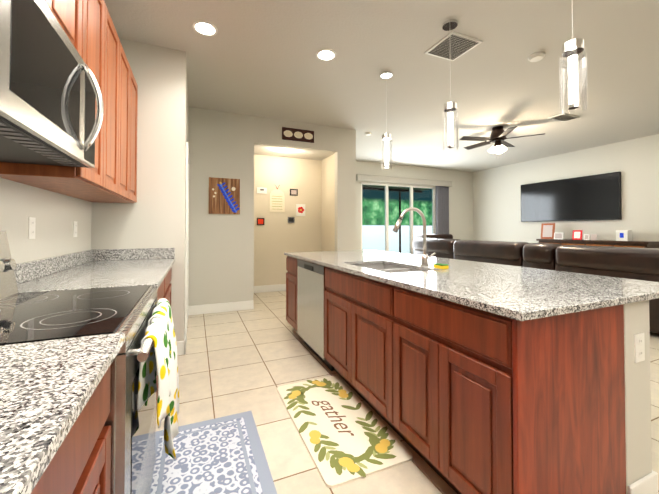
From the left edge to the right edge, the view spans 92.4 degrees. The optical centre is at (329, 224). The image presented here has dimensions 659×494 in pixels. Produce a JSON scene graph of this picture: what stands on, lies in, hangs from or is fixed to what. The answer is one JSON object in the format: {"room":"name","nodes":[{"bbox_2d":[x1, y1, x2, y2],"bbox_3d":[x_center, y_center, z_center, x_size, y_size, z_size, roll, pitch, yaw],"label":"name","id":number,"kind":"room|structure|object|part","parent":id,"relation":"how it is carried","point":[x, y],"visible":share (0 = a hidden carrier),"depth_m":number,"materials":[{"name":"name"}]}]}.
{"room":"kitchen","nodes":[
{"label":"kitchen","id":0,"kind":"room"},
{"bbox_2d":[0,178,91,263],"bbox_3d":[-0.825,-0.274,-0.318,0.120,2.920,6.870,0,-1,-23],"label":"wall","id":1,"kind":"structure","parent":0,"point":[55,214],"depth_m":1.86,"materials":[{"name":"grey paint"}]},
{"bbox_2d":[28,217,35,238],"bbox_3d":[-1.638,0.018,1.739,0.007,0.118,0.072,0,-1,-23],"label":"electrical outlet","id":2,"kind":"object","parent":1,"relation":"attached to","point":[31,226],"visible":1,"depth_m":1.73,"materials":[{"name":"white plastic"}]},
{"bbox_2d":[14,249,91,283],"bbox_3d":[-0.872,0.221,-0.032,0.020,0.100,6.048,0,-1,-23],"label":"backsplash","id":3,"kind":"structure","parent":1,"relation":"attached to","point":[29,270],"depth_m":1.89,"materials":[{"name":"grey stone"}]},
{"bbox_2d":[0,0,111,191],"bbox_3d":[-1.384,-0.759,1.582,0.338,1.090,0.511,0,-1,-23],"label":"upper cabinet","id":4,"kind":"object","parent":1,"relation":"attached to","point":[35,175],"depth_m":1.62,"materials":[{"name":"brown wood"}]},
{"bbox_2d":[0,0,119,171],"bbox_3d":[-1.091,-0.482,1.056,0.466,0.420,0.792,0,-1,-23],"label":"upper cabinet","id":5,"kind":"object","parent":1,"relation":"attached to","point":[68,103],"depth_m":1.12,"materials":[{"name":"brown wood"}]},
{"bbox_2d":[0,0,103,167],"bbox_3d":[-1.091,-0.479,1.056,0.465,0.427,0.792,0,-1,-23],"label":"microwave","id":6,"kind":"object","parent":5,"relation":"in","point":[48,93],"depth_m":1.02,"materials":[{"name":"silver metal"}]},
{"bbox_2d":[73,221,76,236],"bbox_3d":[-1.909,0.033,2.373,0.007,0.118,0.072,0,-1,-23],"label":"electrical outlet","id":7,"kind":"object","parent":1,"relation":"attached to","point":[74,228],"visible":1,"depth_m":2.36,"materials":[{"name":"white plastic"}]},
{"bbox_2d":[41,22,123,199],"bbox_3d":[-1.536,-0.754,1.939,0.338,1.090,0.505,0,-1,-23],"label":"upper cabinet","id":8,"kind":"object","parent":1,"relation":"attached to","point":[115,179],"depth_m":2.19,"materials":[{"name":"brown wood"}]},
{"bbox_2d":[71,52,131,202],"bbox_3d":[-1.688,-0.748,2.293,0.338,1.090,0.504,0,-1,-23],"label":"upper cabinet","id":9,"kind":"object","parent":1,"relation":"attached to","point":[127,69],"depth_m":2.48,"materials":[{"name":"brown wood"}]},
{"bbox_2d":[85,73,137,202],"bbox_3d":[-1.828,-0.743,2.621,0.338,1.090,0.446,0,-1,-23],"label":"upper cabinet","id":10,"kind":"object","parent":1,"relation":"attached to","point":[134,85],"depth_m":2.77,"materials":[{"name":"brown wood"}]},
{"bbox_2d":[91,38,185,341],"bbox_3d":[-1.757,-0.223,2.953,0.740,2.920,0.120,0,-1,-23],"label":"wall","id":11,"kind":"structure","parent":0,"point":[153,216],"depth_m":2.96,"materials":[{"name":"beige paint"}]},
{"bbox_2d":[92,248,174,259],"bbox_3d":[-1.758,0.266,2.867,0.633,0.100,0.020,0,-1,-23],"label":"backsplash","id":12,"kind":"structure","parent":11,"relation":"attached to","point":[139,253],"depth_m":2.86,"materials":[{"name":"grey stone"}]},
{"bbox_2d":[184,62,188,334],"bbox_3d":[-1.789,-0.209,3.815,0.120,2.920,1.490,0,-1,-23],"label":"wall","id":13,"kind":"structure","parent":0,"point":[187,113],"depth_m":3.33,"materials":[{"name":"grey paint"}]},
{"bbox_2d":[183,306,188,354],"bbox_3d":[-1.676,1.184,3.704,0.018,0.130,1.504,0,-1,-23],"label":"baseboard","id":14,"kind":"structure","parent":13,"relation":"attached to","point":[184,342],"depth_m":3.03,"materials":[{"name":"white"}]},
{"bbox_2d":[185,142,188,342],"bbox_3d":[-1.692,0.190,3.758,0.018,2.120,0.960,0,-1,-23],"label":"door frame","id":15,"kind":"structure","parent":13,"relation":"attached to","point":[187,237],"depth_m":3.33,"materials":[{"name":"white"}]},
{"bbox_2d":[188,107,355,305],"bbox_3d":[-0.785,-0.191,4.990,2.650,2.920,0.120,0,-1,-23],"label":"wall","id":16,"kind":"structure","parent":0,"point":[221,144],"depth_m":4.66,"materials":[{"name":"grey paint"}]},
{"bbox_2d":[189,300,253,314],"bbox_3d":[-1.543,1.198,4.573,0.875,0.130,0.018,0,-1,-23],"label":"baseboard","id":17,"kind":"structure","parent":16,"relation":"attached to","point":[215,308],"depth_m":4.55,"materials":[{"name":"white"}]},
{"bbox_2d":[209,177,239,213],"bbox_3d":[-1.528,-0.417,4.596,0.430,0.520,0.023,0,-1,-23],"label":"framed picture","id":18,"kind":"object","parent":16,"relation":"attached to","point":[224,195],"visible":1,"depth_m":4.59,"materials":[{"name":"wood"}]},
{"bbox_2d":[282,127,313,142],"bbox_3d":[-0.499,-1.435,5.054,0.530,0.190,0.020,0,-1,-23],"label":"sign","id":19,"kind":"object","parent":16,"relation":"attached to","point":[293,134],"visible":1,"depth_m":5.04,"materials":[{"name":"brown"}]},
{"bbox_2d":[254,154,321,285],"bbox_3d":[-1.104,-0.172,6.169,2.070,2.920,0.120,0,-1,-23],"label":"wall","id":20,"kind":"structure","parent":0,"point":[277,235],"depth_m":6.19,"materials":[{"name":"beige paint"}]},
{"bbox_2d":[257,218,263,224],"bbox_3d":[-1.310,-0.062,6.004,0.143,0.133,0.016,0,-1,-23],"label":"frame","id":21,"kind":"object","parent":20,"relation":"attached to","point":[260,221],"visible":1,"depth_m":6.00,"materials":[{"name":"black plastic"}]},
{"bbox_2d":[257,187,266,193],"bbox_3d":[-1.288,-0.652,6.017,0.187,0.115,0.026,0,-1,-23],"label":"thermostat","id":22,"kind":"object","parent":20,"relation":"attached to","point":[261,190],"visible":1,"depth_m":6.01,"materials":[{"name":"white plastic"}]},
{"bbox_2d":[254,284,285,292],"bbox_3d":[-1.040,1.222,6.100,1.910,0.130,0.018,0,-1,-23],"label":"baseboard","id":23,"kind":"structure","parent":20,"relation":"attached to","point":[279,287],"depth_m":6.05,"materials":[{"name":"white"}]},
{"bbox_2d":[269,185,284,211],"bbox_3d":[-1.016,-0.517,6.133,0.297,0.537,0.024,0,-1,-23],"label":"sign","id":24,"kind":"object","parent":20,"relation":"attached to","point":[276,200],"visible":0.98,"depth_m":6.13,"materials":[{"name":"beige paint"}]},
{"bbox_2d":[288,217,293,222],"bbox_3d":[-0.759,-0.096,6.238,0.132,0.112,0.020,0,-1,-23],"label":"frame","id":25,"kind":"object","parent":20,"relation":"attached to","point":[290,219],"visible":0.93,"depth_m":6.23,"materials":[{"name":"black metal"}]},
{"bbox_2d":[290,189,297,195],"bbox_3d":[-0.709,-0.644,6.270,0.162,0.132,0.016,0,-1,-23],"label":"frame","id":26,"kind":"object","parent":20,"relation":"attached to","point":[293,192],"visible":1,"depth_m":6.26,"materials":[{"name":"black plastic"}]},
{"bbox_2d":[296,204,304,215],"bbox_3d":[-0.575,-0.293,6.324,0.189,0.240,0.013,0,-1,-23],"label":"framed picture","id":27,"kind":"object","parent":20,"relation":"attached to","point":[300,209],"visible":1,"depth_m":6.32,"materials":[{"name":"white paper"}]},
{"bbox_2d":[254,145,333,160],"bbox_3d":[-0.830,-1.490,5.649,1.910,0.299,1.090,0,-1,-23],"label":"ceiling soffit","id":28,"kind":"structure","parent":0,"point":[285,152],"depth_m":5.92,"materials":[{"name":"grey paint"}]},
{"bbox_2d":[322,153,334,250],"bbox_3d":[0.069,-0.175,6.007,0.040,2.920,1.080,0,-1,-23],"label":"wall","id":29,"kind":"structure","parent":0,"point":[328,164],"depth_m":6.16,"materials":[{"name":"beige paint"}]},
{"bbox_2d":[104,0,658,171],"bbox_3d":[2.449,-1.732,3.036,8.760,0.100,10.660,0,-1,-23],"label":"ceiling","id":30,"kind":"structure","parent":0,"point":[259,58],"depth_m":3.37,"materials":[{"name":"grey paint"}]},
{"bbox_2d":[193,20,217,35],"bbox_3d":[-1.065,-1.682,2.707,0.200,0.010,0.200,0,-1,-23],"label":"recessed light","id":31,"kind":"object","parent":30,"relation":"in","point":[205,28],"visible":1,"depth_m":2.70,"materials":[{"name":"white"}]},
{"bbox_2d":[316,49,335,60],"bbox_3d":[-0.033,-1.675,3.115,0.200,0.010,0.200,0,-1,-23],"label":"recessed light","id":32,"kind":"object","parent":30,"relation":"in","point":[326,54],"visible":1,"depth_m":3.10,"materials":[{"name":"white"}]},
{"bbox_2d":[381,71,391,169],"bbox_3d":[0.630,-1.144,3.489,0.124,1.060,0.124,0,-1,-23],"label":"pendant light","id":33,"kind":"object","parent":30,"relation":"hanging from","point":[386,75],"visible":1,"depth_m":3.48,"materials":[{"name":"glass"}]},
{"bbox_2d":[442,19,458,150],"bbox_3d":[1.010,-1.158,2.640,0.124,1.060,0.124,0,-1,-23],"label":"pendant light","id":34,"kind":"object","parent":30,"relation":"hanging from","point":[450,107],"visible":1,"depth_m":2.62,"materials":[{"name":"white glass"}]},
{"bbox_2d":[425,31,481,60],"bbox_3d":[1.165,-1.673,2.986,0.360,0.019,0.360,0,-1,-23],"label":"ceiling vent","id":35,"kind":"object","parent":30,"relation":"in","point":[452,46],"visible":1,"depth_m":2.96,"materials":[{"name":"white metal"}]},
{"bbox_2d":[460,126,544,153],"bbox_3d":[2.831,-1.385,5.379,1.295,0.520,1.246,0,-1,-23],"label":"fan light","id":36,"kind":"object","parent":30,"relation":"hanging from","point":[497,137],"visible":1,"depth_m":5.29,"materials":[{"name":"brown metal"}]},
{"bbox_2d":[528,52,544,61],"bbox_3d":[2.056,-1.662,3.139,0.140,0.035,0.140,0,-1,-23],"label":"smoke detector","id":37,"kind":"object","parent":30,"relation":"attached to","point":[536,56],"visible":1,"depth_m":3.11,"materials":[{"name":"white plastic"}]},
{"bbox_2d":[548,114,579,121],"bbox_3d":[3.606,-1.644,4.856,0.400,0.019,0.220,0,-1,-23],"label":"ceiling vent","id":38,"kind":"object","parent":30,"relation":"in","point":[564,118],"visible":0.96,"depth_m":4.83,"materials":[{"name":"white metal"}]},
{"bbox_2d":[559,0,587,114],"bbox_3d":[1.371,-1.171,1.783,0.124,1.060,0.124,0,-1,-23],"label":"pendant light","id":39,"kind":"object","parent":30,"relation":"hanging from","point":[572,49],"visible":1,"depth_m":1.77,"materials":[{"name":"white glass"}]},
{"bbox_2d":[155,291,658,493],"bbox_3d":[2.000,1.305,4.037,8.760,0.100,12.940,0,-1,-23],"label":"floor","id":40,"kind":"structure","parent":0,"point":[235,362],"depth_m":2.40,"materials":[{"name":"tile"}]},
{"bbox_2d":[36,372,110,493],"bbox_3d":[-0.668,0.749,0.256,0.628,0.892,0.962,0,-1,-23],"label":"base cabinet","id":41,"kind":"object","parent":40,"relation":"on","point":[84,465],"depth_m":0.65,"materials":[{"name":"brown wood"}]},
{"bbox_2d":[0,332,124,493],"bbox_3d":[-0.118,0.270,-0.989,0.656,0.028,3.697,0,-1,-23],"label":"countertop","id":42,"kind":"structure","parent":41,"relation":"on","point":[46,387],"depth_m":0.52,"materials":[{"name":"grey stone"}]},
{"bbox_2d":[0,231,178,493],"bbox_3d":[-0.952,0.616,1.098,0.762,1.185,0.790,0,-1,-23],"label":"range","id":43,"kind":"object","parent":40,"relation":"on","point":[146,355],"visible":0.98,"depth_m":1.05,"materials":[{"name":"silver metal"}]},
{"bbox_3d":[-0.969,0.486,1.093,0.584,0.725,0.774,0,-1,-23],"label":"glass","id":44,"kind":"part","parent":43,"relation":"part of","materials":[{"name":"black glass"}]},
{"bbox_3d":[-0.935,0.264,1.111,0.603,0.257,0.716,0,-1,-23],"label":"handle","id":45,"kind":"part","parent":43,"relation":"part of","materials":[{"name":"silver metal"}]},
{"bbox_2d":[137,317,171,428],"bbox_3d":[-0.618,0.509,1.134,0.089,0.301,0.262,0,-1,-23],"label":"towel","id":46,"kind":"object","parent":43,"relation":"hanging from","point":[153,329],"depth_m":1.07,"materials":[{"name":"white fabric"}]},
{"bbox_2d":[146,298,178,458],"bbox_3d":[-0.722,0.639,1.381,0.117,0.569,0.343,0,-1,-23],"label":"towel","id":47,"kind":"object","parent":43,"relation":"hanging from","point":[160,309],"depth_m":1.32,"materials":[{"name":"white fabric"}]},
{"bbox_2d":[156,276,167,411],"bbox_3d":[-1.339,0.774,1.823,0.628,0.892,0.835,0,-1,-23],"label":"base cabinet","id":48,"kind":"object","parent":40,"relation":"on","point":[163,293],"depth_m":2.13,"materials":[{"name":"brown wood"}]},
{"bbox_2d":[17,260,174,292],"bbox_3d":[-1.466,0.319,2.162,0.656,0.028,1.545,0,-1,-23],"label":"countertop","id":49,"kind":"structure","parent":48,"relation":"on","point":[97,273],"depth_m":1.83,"materials":[{"name":"grey stone"}]},
{"bbox_2d":[168,272,171,304],"bbox_3d":[-1.618,0.784,2.476,0.628,0.892,0.834,0,-1,-23],"label":"base cabinet","id":50,"kind":"object","parent":40,"relation":"on","point":[169,273],"depth_m":2.79,"materials":[{"name":"brown wood"}]},
{"bbox_2d":[149,411,276,493],"bbox_3d":[-0.393,1.204,1.045,0.585,0.008,1.980,0,-1,-23],"label":"runner rug","id":51,"kind":"object","parent":40,"relation":"on","point":[224,455],"visible":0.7,"depth_m":1.61,"materials":[{"name":"white fabric"}]},
{"bbox_2d":[277,376,412,487],"bbox_3d":[0.023,1.216,2.002,0.507,0.013,1.035,0,-1,-23],"label":"mat","id":52,"kind":"object","parent":40,"relation":"on","point":[347,435],"visible":1,"depth_m":1.84,"materials":[{"name":"beige"}]},
{"bbox_2d":[362,184,429,252],"bbox_3d":[1.480,-0.008,9.622,5.100,2.700,2.220,0,-1,-23],"label":"lanai","id":53,"kind":"object","parent":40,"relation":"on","point":[392,188],"depth_m":11.13,"materials":[{"name":"brown metal"}]},
{"bbox_2d":[286,255,657,493],"bbox_3d":[0.450,0.786,2.569,0.879,0.892,2.954,0,-1,-23],"label":"kitchen island","id":54,"kind":"object","parent":40,"relation":"on","point":[457,376],"depth_m":1.29,"materials":[{"name":"brown wood"}]},
{"bbox_2d":[297,259,333,370],"bbox_3d":[-0.154,0.797,2.992,0.100,0.882,0.732,0,-1,-23],"label":"dishwasher","id":55,"kind":"object","parent":54,"relation":"in","point":[311,288],"depth_m":2.89,"materials":[{"name":"silver metal"}]},
{"bbox_2d":[284,251,658,322],"bbox_3d":[0.608,0.327,2.640,1.230,0.028,2.980,0,-1,-23],"label":"island countertop","id":56,"kind":"structure","parent":54,"relation":"on","point":[532,294],"depth_m":1.56,"materials":[{"name":"grey stone"}]},
{"bbox_2d":[356,263,427,270],"bbox_3d":[0.427,0.424,2.388,0.448,0.198,0.748,0,-1,-23],"label":"sink","id":57,"kind":"object","parent":56,"relation":"in","point":[379,266],"depth_m":2.64,"materials":[{"name":"silver metal"}]},
{"bbox_2d":[393,207,435,266],"bbox_3d":[0.621,0.088,2.317,0.319,0.440,0.136,0,-1,-23],"label":"faucet","id":58,"kind":"object","parent":56,"relation":"on","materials":[{"name":"silver metal"}]},
{"bbox_2d":[413,234,658,332],"bbox_3d":[3.331,0.740,5.652,1.350,1.080,5.992,0,-1,-23],"label":"sofa","id":59,"kind":"object","parent":40,"relation":"on","point":[632,263],"visible":0.38,"depth_m":4.36,"materials":[{"name":"leather"}]},
{"bbox_2d":[536,239,658,247],"bbox_3d":[5.350,0.802,6.451,0.462,0.980,1.950,0,-1,-23],"label":"console table","id":60,"kind":"object","parent":40,"relation":"on","point":[638,244],"visible":0.12,"depth_m":6.09,"materials":[{"name":"brown wood"}]},
{"bbox_2d":[540,223,554,238],"bbox_3d":[5.024,0.146,7.230,0.138,0.359,0.300,0,-1,-23],"label":"wood frame","id":61,"kind":"object","parent":60,"relation":"on","point":[547,230],"visible":0.92,"depth_m":7.21,"materials":[{"name":"brown wood"}]},
{"bbox_2d":[554,232,563,238],"bbox_3d":[5.065,0.246,6.963,0.064,0.150,0.190,0,-1,-23],"label":"frame","id":62,"kind":"object","parent":60,"relation":"on","point":[558,235],"visible":0.98,"depth_m":6.95,"materials":[{"name":"white plastic"}]},
{"bbox_2d":[572,230,582,239],"bbox_3d":[5.239,0.217,6.657,0.082,0.200,0.180,0,-1,-23],"label":"frame","id":63,"kind":"object","parent":60,"relation":"on","point":[576,234],"visible":0.98,"depth_m":6.64,"materials":[{"name":"red"}]},
{"bbox_2d":[584,234,589,239],"bbox_3d":[5.273,0.254,6.465,0.054,0.120,0.100,0,-1,-23],"label":"frame","id":64,"kind":"object","parent":60,"relation":"on","point":[586,236],"visible":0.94,"depth_m":6.45,"materials":[{"name":"white plastic"}]},
{"bbox_2d":[591,234,596,239],"bbox_3d":[5.324,0.252,6.345,0.054,0.120,0.100,0,-1,-23],"label":"frame","id":65,"kind":"object","parent":60,"relation":"on","point":[593,236],"visible":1,"depth_m":6.34,"materials":[{"name":"beige"}]},
{"bbox_2d":[616,230,631,240],"bbox_3d":[5.587,0.205,5.991,0.162,0.200,0.180,0,-1,-23],"label":"picture frame","id":66,"kind":"object","parent":60,"relation":"on","point":[623,235],"visible":1,"depth_m":5.93,"materials":[{"name":"white"}]},
{"bbox_2d":[356,161,472,249],"bbox_3d":[1.879,-0.136,8.500,5.250,2.920,0.120,0,-1,-23],"label":"wall","id":67,"kind":"structure","parent":0,"point":[461,208],"depth_m":9.12,"materials":[{"name":"grey paint"}]},
{"bbox_2d":[361,182,434,253],"bbox_3d":[1.874,0.124,8.483,2.390,2.400,0.060,0,-1,-23],"label":"window","id":68,"kind":"structure","parent":67,"relation":"in","point":[387,221],"depth_m":8.47,"materials":[{"name":"white"}]},
{"bbox_2d":[356,174,452,186],"bbox_3d":[2.081,-1.174,8.465,3.060,0.155,0.127,0,-1,-23],"label":"valance","id":69,"kind":"object","parent":67,"relation":"attached to","point":[377,178],"visible":0.94,"depth_m":8.34,"materials":[{"name":"grey fabric"}]},
{"bbox_2d":[435,186,448,233],"bbox_3d":[3.193,0.106,8.922,0.464,2.390,0.060,0,-1,-23],"label":"door curtain","id":70,"kind":"object","parent":69,"relation":"hanging from","point":[442,209],"visible":0.48,"depth_m":8.91,"materials":[{"name":"grey fabric"}]},
{"bbox_2d":[473,134,658,242],"bbox_3d":[6.421,-0.195,4.711,0.120,2.920,10.660,0,-1,-23],"label":"wall","id":71,"kind":"structure","parent":0,"point":[497,201],"depth_m":6.89,"materials":[{"name":"grey paint"}]},
{"bbox_2d":[521,172,621,221],"bbox_3d":[5.295,-0.557,7.118,0.053,0.940,2.040,0,-1,-23],"label":"screen","id":72,"kind":"object","parent":71,"relation":"attached to","point":[594,197],"visible":1,"depth_m":6.91,"materials":[{"name":"black plastic"}]},
{"label":"outside","id":73,"kind":"structure","parent":0,"visible":0},
{"bbox_2d":[362,189,431,253],"bbox_3d":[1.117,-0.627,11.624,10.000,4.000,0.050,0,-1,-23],"label":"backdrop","id":74,"kind":"structure","parent":73,"point":[368,210],"depth_m":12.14,"materials":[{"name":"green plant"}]}
]}

